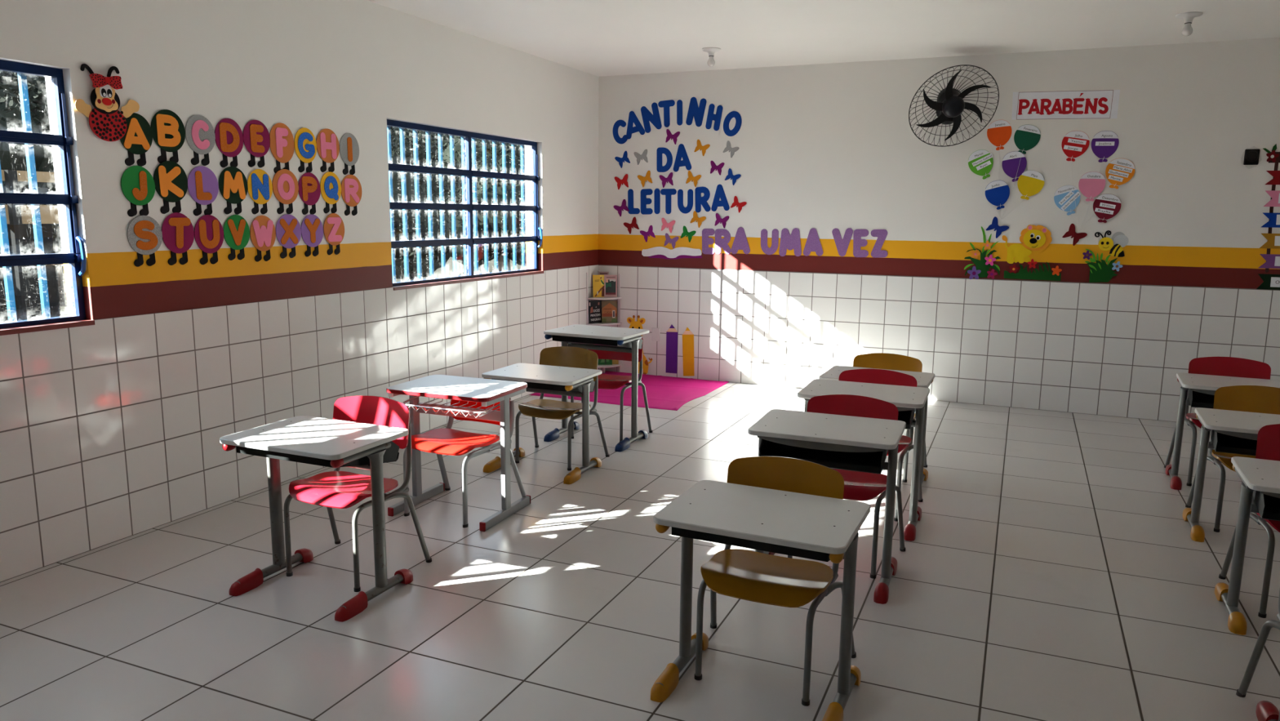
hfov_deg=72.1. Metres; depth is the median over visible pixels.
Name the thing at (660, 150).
foam letter
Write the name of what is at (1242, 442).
tray
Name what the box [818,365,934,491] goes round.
school desk
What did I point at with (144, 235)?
disc
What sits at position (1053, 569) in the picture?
floor
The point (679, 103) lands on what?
foam letter
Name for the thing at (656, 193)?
foam letter
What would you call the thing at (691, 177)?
butterfly
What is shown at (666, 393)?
floor mat
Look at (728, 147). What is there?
butterfly
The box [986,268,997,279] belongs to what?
flower
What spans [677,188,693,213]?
foam letter
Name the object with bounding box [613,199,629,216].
butterfly
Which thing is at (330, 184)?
disc
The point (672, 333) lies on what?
pencil
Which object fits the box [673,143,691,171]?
foam letter
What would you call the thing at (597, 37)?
ceiling
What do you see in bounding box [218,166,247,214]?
disc
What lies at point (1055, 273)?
flower
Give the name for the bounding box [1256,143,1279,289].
chart
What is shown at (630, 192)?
foam letter
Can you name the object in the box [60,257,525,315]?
ground
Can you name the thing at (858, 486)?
chair
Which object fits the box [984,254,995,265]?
flower
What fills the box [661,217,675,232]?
butterfly
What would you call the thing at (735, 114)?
foam letter
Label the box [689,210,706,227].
butterfly
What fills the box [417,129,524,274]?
tree
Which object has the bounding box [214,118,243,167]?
disc
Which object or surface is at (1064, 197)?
balloon
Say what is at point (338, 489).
chair
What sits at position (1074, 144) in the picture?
balloon
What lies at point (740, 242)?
foam letter
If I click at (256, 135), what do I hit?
disc
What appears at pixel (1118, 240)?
bee
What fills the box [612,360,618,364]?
book
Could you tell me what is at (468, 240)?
window
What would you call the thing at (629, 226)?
butterfly
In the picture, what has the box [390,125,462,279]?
tree
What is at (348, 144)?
disc
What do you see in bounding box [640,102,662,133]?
foam letter
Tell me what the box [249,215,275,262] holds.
disc
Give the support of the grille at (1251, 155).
attached to the wall speaker
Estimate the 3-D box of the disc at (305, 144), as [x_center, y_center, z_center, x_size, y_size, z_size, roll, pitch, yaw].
[-1.829,-1.151,4.811,0.010,0.241,0.163,5,10,23]
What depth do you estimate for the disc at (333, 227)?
5.04 m
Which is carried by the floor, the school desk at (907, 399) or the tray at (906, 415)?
the school desk at (907, 399)
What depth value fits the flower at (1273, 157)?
6.04 m
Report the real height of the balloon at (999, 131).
0.749 m
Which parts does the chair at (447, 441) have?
leg, leg, seat, backrest, leg, leg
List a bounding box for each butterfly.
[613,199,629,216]
[614,151,630,168]
[614,173,628,189]
[623,216,639,233]
[633,149,648,164]
[637,170,652,186]
[640,225,655,241]
[659,172,673,187]
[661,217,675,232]
[663,232,678,248]
[665,128,679,144]
[680,225,696,242]
[685,170,701,186]
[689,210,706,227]
[693,139,710,155]
[710,160,724,175]
[714,213,728,228]
[722,140,739,157]
[724,168,741,185]
[730,195,746,213]
[986,216,1008,238]
[1062,223,1087,245]
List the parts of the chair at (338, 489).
leg, leg, seat, backrest, leg, leg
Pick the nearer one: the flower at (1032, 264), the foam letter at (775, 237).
the flower at (1032, 264)
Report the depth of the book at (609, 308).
8.16 m
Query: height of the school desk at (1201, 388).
0.596 m
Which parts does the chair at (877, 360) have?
backrest, leg, leg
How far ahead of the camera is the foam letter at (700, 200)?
7.72 m
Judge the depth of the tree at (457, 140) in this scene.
13.11 m
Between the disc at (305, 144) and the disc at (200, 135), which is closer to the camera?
the disc at (200, 135)
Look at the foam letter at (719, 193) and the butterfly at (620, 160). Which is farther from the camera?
the butterfly at (620, 160)
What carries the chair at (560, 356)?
on the floor
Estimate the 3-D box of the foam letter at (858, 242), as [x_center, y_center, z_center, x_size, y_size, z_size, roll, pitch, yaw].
[1.820,-0.966,7.236,0.130,0.231,0.004,5,10,23]
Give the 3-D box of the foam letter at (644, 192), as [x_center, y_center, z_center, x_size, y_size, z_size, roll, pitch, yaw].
[0.060,-1.435,7.938,0.121,0.228,0.004,5,10,23]
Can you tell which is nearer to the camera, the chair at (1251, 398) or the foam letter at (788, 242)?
the chair at (1251, 398)
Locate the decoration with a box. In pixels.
[75,63,139,141]
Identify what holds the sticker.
attached to the wall at (824, 148)
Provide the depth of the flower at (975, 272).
6.91 m
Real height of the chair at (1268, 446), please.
0.692 m
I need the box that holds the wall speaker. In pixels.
[1240,146,1262,168]
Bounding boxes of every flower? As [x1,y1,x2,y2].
[967,266,981,279]
[971,248,980,258]
[982,240,992,249]
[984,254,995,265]
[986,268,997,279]
[1008,264,1018,273]
[1027,258,1037,268]
[1051,265,1062,275]
[1082,250,1092,259]
[1111,261,1122,271]
[1266,150,1279,162]
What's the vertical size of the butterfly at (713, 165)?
0.126 m
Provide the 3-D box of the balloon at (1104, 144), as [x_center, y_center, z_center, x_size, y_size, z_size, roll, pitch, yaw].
[3.392,-1.327,6.480,0.202,0.715,0.010,5,10,23]
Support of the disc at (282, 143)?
attached to the wall at (342, 67)
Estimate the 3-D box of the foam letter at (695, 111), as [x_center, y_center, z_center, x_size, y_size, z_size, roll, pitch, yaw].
[0.488,-2.160,7.631,0.184,0.253,0.004,5,10,23]
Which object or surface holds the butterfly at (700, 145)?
attached to the wall at (824, 148)
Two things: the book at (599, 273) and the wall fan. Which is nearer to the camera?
the wall fan
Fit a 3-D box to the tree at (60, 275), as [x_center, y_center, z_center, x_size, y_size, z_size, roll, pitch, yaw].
[-10.650,-3.942,15.610,4.665,5.961,4.597,2,10,10]
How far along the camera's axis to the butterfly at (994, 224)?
6.80 m
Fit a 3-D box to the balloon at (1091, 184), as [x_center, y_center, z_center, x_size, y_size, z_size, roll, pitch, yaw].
[3.344,-1.187,6.521,0.178,0.423,0.016,5,10,23]
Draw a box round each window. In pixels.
[0,59,94,335]
[386,119,543,290]
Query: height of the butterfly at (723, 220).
0.131 m
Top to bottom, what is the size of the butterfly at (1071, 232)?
0.166 m
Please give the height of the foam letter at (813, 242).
0.234 m
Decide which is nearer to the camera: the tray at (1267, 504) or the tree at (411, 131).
the tray at (1267, 504)
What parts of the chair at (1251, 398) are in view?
leg, leg, seat, backrest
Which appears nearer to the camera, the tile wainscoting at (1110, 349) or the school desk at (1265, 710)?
the school desk at (1265, 710)
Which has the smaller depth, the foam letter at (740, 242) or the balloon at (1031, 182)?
the balloon at (1031, 182)
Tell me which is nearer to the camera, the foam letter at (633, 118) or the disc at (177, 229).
the disc at (177, 229)
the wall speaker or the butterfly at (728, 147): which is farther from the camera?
the butterfly at (728, 147)
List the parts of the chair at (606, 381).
leg, seat, backrest, leg, leg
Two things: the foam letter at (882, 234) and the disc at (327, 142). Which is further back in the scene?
the foam letter at (882, 234)
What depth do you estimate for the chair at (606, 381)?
5.91 m
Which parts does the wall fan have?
blade, blade, motor, blade, blade, blade, blade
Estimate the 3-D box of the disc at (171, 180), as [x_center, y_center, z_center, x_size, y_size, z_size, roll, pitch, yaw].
[-2.173,-0.802,4.074,0.010,0.242,0.178,5,10,23]
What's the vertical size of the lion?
0.301 m
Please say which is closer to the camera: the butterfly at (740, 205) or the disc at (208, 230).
the disc at (208, 230)
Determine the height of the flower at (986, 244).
0.074 m
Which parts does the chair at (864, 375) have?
backrest, seat, leg, leg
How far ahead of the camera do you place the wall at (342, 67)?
4.66 m
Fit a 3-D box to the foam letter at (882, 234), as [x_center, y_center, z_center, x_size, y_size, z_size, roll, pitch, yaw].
[1.955,-0.956,7.178,0.145,0.231,0.004,5,10,23]
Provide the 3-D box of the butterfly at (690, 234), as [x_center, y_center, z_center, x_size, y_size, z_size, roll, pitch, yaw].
[0.429,-1.126,7.825,0.146,0.145,0.002,5,10,23]
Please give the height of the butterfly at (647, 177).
0.148 m
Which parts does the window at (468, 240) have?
sill, opening rod, handle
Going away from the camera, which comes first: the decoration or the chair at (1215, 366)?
the decoration
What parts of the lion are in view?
leg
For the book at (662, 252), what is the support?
attached to the wall at (824, 148)
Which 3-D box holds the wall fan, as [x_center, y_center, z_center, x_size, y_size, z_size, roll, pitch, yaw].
[2.336,-1.888,6.546,0.560,0.548,0.511,-8,13,-42]
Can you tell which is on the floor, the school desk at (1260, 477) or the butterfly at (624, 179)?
the school desk at (1260, 477)
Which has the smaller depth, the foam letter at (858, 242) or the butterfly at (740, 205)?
the foam letter at (858, 242)
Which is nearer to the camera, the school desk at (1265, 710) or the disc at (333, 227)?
the school desk at (1265, 710)
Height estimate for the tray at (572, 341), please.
0.107 m
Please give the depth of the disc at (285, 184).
4.69 m
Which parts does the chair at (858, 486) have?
backrest, seat, leg, leg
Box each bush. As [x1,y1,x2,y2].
[964,226,1000,279]
[1082,248,1122,282]
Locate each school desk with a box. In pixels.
[219,415,413,622]
[386,374,530,531]
[481,363,601,484]
[543,324,648,451]
[650,480,870,720]
[747,408,906,604]
[797,378,929,541]
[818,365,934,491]
[1165,372,1279,489]
[1182,407,1279,542]
[1214,456,1279,635]
[1255,700,1279,720]
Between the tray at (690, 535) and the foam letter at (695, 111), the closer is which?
the tray at (690, 535)
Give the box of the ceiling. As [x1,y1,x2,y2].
[367,0,1279,76]
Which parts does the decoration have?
arm, arm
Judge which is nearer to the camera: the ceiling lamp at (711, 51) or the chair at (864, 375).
the chair at (864, 375)
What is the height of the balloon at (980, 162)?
0.530 m
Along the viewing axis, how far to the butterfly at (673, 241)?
7.90 m
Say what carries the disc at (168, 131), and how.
attached to the wall at (342, 67)
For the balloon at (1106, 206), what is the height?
0.263 m
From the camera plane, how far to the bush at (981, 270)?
6.88 m
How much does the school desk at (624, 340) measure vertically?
0.729 m
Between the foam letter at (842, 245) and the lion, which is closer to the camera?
the lion
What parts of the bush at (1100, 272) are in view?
blade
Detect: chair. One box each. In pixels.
[283,395,431,591]
[403,399,526,528]
[515,346,609,471]
[570,337,652,441]
[693,456,856,706]
[787,394,905,578]
[838,368,923,521]
[853,352,927,482]
[1164,356,1271,486]
[1185,385,1279,532]
[1218,423,1279,617]
[1235,589,1279,697]
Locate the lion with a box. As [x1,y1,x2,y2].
[1002,224,1052,263]
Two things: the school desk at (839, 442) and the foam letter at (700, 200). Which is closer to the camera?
the school desk at (839, 442)
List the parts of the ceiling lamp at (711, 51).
bulb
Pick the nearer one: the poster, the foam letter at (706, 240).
the poster
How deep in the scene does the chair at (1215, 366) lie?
5.08 m
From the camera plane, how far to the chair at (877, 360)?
5.25 m
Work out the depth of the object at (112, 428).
4.29 m
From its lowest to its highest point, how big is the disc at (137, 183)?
0.225 m
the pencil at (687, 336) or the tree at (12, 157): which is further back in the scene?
the tree at (12, 157)
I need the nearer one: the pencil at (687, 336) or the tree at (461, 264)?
the pencil at (687, 336)
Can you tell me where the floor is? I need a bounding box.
[0,382,1279,720]
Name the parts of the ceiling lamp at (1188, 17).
bulb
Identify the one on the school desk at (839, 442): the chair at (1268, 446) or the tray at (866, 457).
the tray at (866, 457)
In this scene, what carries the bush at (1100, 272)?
attached to the wall at (824, 148)
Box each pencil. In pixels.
[665,324,677,373]
[682,327,694,376]
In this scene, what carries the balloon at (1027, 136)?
attached to the wall at (824, 148)
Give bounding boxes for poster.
[1011,89,1119,119]
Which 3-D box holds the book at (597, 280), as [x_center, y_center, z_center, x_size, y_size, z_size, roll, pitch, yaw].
[-0.375,-0.689,8.121,0.126,0.205,0.028,-3,10,-22]
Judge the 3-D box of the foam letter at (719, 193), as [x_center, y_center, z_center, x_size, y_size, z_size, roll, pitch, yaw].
[0.703,-1.417,7.657,0.166,0.233,0.004,5,10,23]
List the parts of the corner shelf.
post, post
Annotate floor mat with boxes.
[529,370,728,410]
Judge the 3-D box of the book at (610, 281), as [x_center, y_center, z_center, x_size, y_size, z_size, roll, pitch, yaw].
[-0.272,-0.690,8.131,0.118,0.205,0.024,0,10,-5]
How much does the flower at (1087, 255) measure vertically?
0.069 m
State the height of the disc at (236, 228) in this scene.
0.227 m
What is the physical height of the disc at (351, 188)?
0.237 m
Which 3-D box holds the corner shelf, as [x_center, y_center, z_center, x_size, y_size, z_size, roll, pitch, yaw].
[-0.332,-0.346,8.147,0.245,0.950,0.248,5,10,23]
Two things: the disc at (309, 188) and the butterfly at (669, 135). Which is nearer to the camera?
the disc at (309, 188)
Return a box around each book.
[588,300,601,323]
[592,274,605,297]
[597,359,612,364]
[598,271,608,275]
[601,300,617,322]
[604,275,617,297]
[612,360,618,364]
[641,246,702,259]
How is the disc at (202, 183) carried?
attached to the wall at (342, 67)
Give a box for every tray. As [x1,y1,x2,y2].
[235,440,399,467]
[492,378,595,392]
[552,334,642,348]
[671,527,830,561]
[759,438,888,474]
[806,408,915,429]
[1187,388,1214,408]
[1209,429,1257,455]
[1253,490,1279,520]
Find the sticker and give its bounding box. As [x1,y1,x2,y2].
[626,315,652,374]
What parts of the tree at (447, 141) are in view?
crown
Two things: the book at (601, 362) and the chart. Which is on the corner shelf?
the book at (601, 362)
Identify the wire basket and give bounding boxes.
[402,395,511,417]
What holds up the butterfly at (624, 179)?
attached to the wall at (824, 148)
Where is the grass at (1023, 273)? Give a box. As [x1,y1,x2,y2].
[1004,258,1062,280]
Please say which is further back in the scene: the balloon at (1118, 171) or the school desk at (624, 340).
the balloon at (1118, 171)
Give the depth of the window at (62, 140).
3.62 m
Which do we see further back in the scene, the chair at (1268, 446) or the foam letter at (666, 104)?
the foam letter at (666, 104)
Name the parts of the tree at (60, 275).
crown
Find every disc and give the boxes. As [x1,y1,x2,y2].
[120,112,152,166]
[120,165,155,216]
[127,215,162,266]
[151,109,185,163]
[153,160,187,213]
[161,212,194,265]
[185,115,215,165]
[187,165,218,215]
[194,214,223,264]
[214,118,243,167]
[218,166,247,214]
[223,214,249,260]
[243,120,270,167]
[247,168,272,213]
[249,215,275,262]
[269,122,294,173]
[271,168,298,213]
[275,213,301,258]
[293,127,316,172]
[297,172,320,214]
[301,213,323,256]
[315,128,339,172]
[320,171,341,213]
[323,213,344,254]
[339,133,359,174]
[341,174,361,215]
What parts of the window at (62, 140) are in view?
sill, opening rod, handle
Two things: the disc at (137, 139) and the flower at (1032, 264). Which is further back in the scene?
the flower at (1032, 264)
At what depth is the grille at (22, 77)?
3.58 m
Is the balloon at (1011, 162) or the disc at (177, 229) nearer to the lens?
the disc at (177, 229)
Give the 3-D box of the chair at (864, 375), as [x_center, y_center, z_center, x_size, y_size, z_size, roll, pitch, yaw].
[1.181,0.412,4.513,0.527,0.690,0.386,5,10,23]
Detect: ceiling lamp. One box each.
[702,47,720,66]
[1175,11,1203,35]
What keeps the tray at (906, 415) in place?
on the school desk at (907, 399)
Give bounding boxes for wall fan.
[908,64,999,146]
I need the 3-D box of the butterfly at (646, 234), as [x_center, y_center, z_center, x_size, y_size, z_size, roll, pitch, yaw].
[0.069,-1.152,7.980,0.155,0.154,0.002,5,10,23]
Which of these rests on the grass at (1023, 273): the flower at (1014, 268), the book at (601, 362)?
the flower at (1014, 268)
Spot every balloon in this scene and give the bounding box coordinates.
[968,149,1000,217]
[985,180,1009,215]
[986,120,1011,218]
[1000,124,1040,219]
[1001,151,1026,216]
[1003,169,1044,217]
[1053,185,1080,226]
[1061,130,1089,226]
[1078,171,1105,222]
[1080,130,1119,228]
[1080,158,1134,229]
[1082,193,1120,228]
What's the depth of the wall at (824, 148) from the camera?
6.89 m
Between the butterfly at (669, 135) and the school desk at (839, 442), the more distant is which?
the butterfly at (669, 135)
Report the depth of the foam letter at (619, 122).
7.94 m
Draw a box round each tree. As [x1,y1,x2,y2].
[0,70,64,273]
[26,76,65,306]
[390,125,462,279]
[390,126,449,193]
[406,128,463,272]
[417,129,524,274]
[434,133,525,271]
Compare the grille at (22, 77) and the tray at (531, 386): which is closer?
the grille at (22, 77)
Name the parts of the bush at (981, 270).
blade, blade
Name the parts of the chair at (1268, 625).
leg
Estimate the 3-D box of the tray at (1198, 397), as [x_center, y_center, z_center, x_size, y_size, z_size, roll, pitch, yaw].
[3.306,0.200,4.849,0.472,0.107,0.369,5,11,26]
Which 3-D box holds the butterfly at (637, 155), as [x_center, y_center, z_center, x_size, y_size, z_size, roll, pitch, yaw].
[0.008,-1.829,7.897,0.138,0.137,0.002,5,10,23]
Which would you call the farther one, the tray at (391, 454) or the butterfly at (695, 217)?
the butterfly at (695, 217)
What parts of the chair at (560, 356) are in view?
leg, leg, seat, backrest, leg, leg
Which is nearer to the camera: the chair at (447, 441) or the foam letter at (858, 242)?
the chair at (447, 441)
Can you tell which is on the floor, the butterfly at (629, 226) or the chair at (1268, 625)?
the chair at (1268, 625)
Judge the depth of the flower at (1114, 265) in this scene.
6.51 m
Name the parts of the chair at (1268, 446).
leg, leg, backrest, seat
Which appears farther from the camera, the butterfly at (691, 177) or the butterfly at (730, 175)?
the butterfly at (691, 177)
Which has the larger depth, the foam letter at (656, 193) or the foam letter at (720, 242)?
the foam letter at (656, 193)
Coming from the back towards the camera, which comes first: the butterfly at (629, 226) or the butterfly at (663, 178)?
the butterfly at (629, 226)
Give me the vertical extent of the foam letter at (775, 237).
0.223 m
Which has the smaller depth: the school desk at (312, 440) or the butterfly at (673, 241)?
the school desk at (312, 440)
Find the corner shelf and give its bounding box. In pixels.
[586,270,622,373]
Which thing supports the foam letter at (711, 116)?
attached to the wall at (824, 148)
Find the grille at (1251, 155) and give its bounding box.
[1245,150,1258,161]
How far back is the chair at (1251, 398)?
4.38 m
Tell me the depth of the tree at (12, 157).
10.64 m
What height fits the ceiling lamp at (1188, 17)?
0.125 m
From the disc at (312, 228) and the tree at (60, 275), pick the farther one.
the tree at (60, 275)
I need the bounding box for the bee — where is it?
[1094,230,1128,257]
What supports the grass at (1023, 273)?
attached to the wall at (824, 148)
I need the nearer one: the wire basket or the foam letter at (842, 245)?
the wire basket
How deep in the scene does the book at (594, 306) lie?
8.12 m
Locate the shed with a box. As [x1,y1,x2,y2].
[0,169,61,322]
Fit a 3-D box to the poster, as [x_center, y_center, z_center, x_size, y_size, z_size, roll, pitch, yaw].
[3.140,-1.892,6.504,0.717,0.216,0.001,5,10,23]
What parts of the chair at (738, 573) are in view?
leg, leg, seat, backrest, leg, leg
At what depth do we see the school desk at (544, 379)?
5.01 m
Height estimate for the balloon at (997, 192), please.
0.297 m
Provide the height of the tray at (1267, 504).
0.107 m
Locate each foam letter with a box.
[612,120,627,143]
[626,111,644,138]
[627,188,639,213]
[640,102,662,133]
[640,188,653,214]
[653,188,660,213]
[656,146,672,172]
[657,99,675,127]
[660,188,676,213]
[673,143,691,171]
[676,99,682,124]
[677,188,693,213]
[685,97,706,126]
[694,186,710,212]
[702,228,715,253]
[705,103,722,130]
[711,184,729,211]
[715,228,731,253]
[723,111,742,136]
[730,226,750,253]
[760,228,778,254]
[778,227,801,256]
[803,227,822,255]
[831,227,853,256]
[853,229,868,257]
[871,229,888,257]
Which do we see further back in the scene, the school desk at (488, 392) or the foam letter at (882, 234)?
the foam letter at (882, 234)
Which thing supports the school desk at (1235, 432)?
on the floor
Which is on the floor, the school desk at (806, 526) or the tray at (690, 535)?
the school desk at (806, 526)
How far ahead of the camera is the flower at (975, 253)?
6.89 m
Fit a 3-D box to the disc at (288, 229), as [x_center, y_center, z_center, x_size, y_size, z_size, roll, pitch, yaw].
[-1.896,-0.671,4.744,0.010,0.235,0.179,5,10,23]
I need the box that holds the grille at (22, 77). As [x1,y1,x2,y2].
[0,72,72,323]
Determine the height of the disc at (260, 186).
0.230 m
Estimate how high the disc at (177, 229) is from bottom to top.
0.244 m
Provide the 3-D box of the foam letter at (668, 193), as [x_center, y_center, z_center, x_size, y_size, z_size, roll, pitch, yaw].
[0.253,-1.422,7.855,0.154,0.223,0.004,5,10,23]
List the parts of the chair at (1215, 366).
leg, leg, seat, backrest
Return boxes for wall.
[0,0,598,319]
[598,37,1279,288]
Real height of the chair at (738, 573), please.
0.670 m

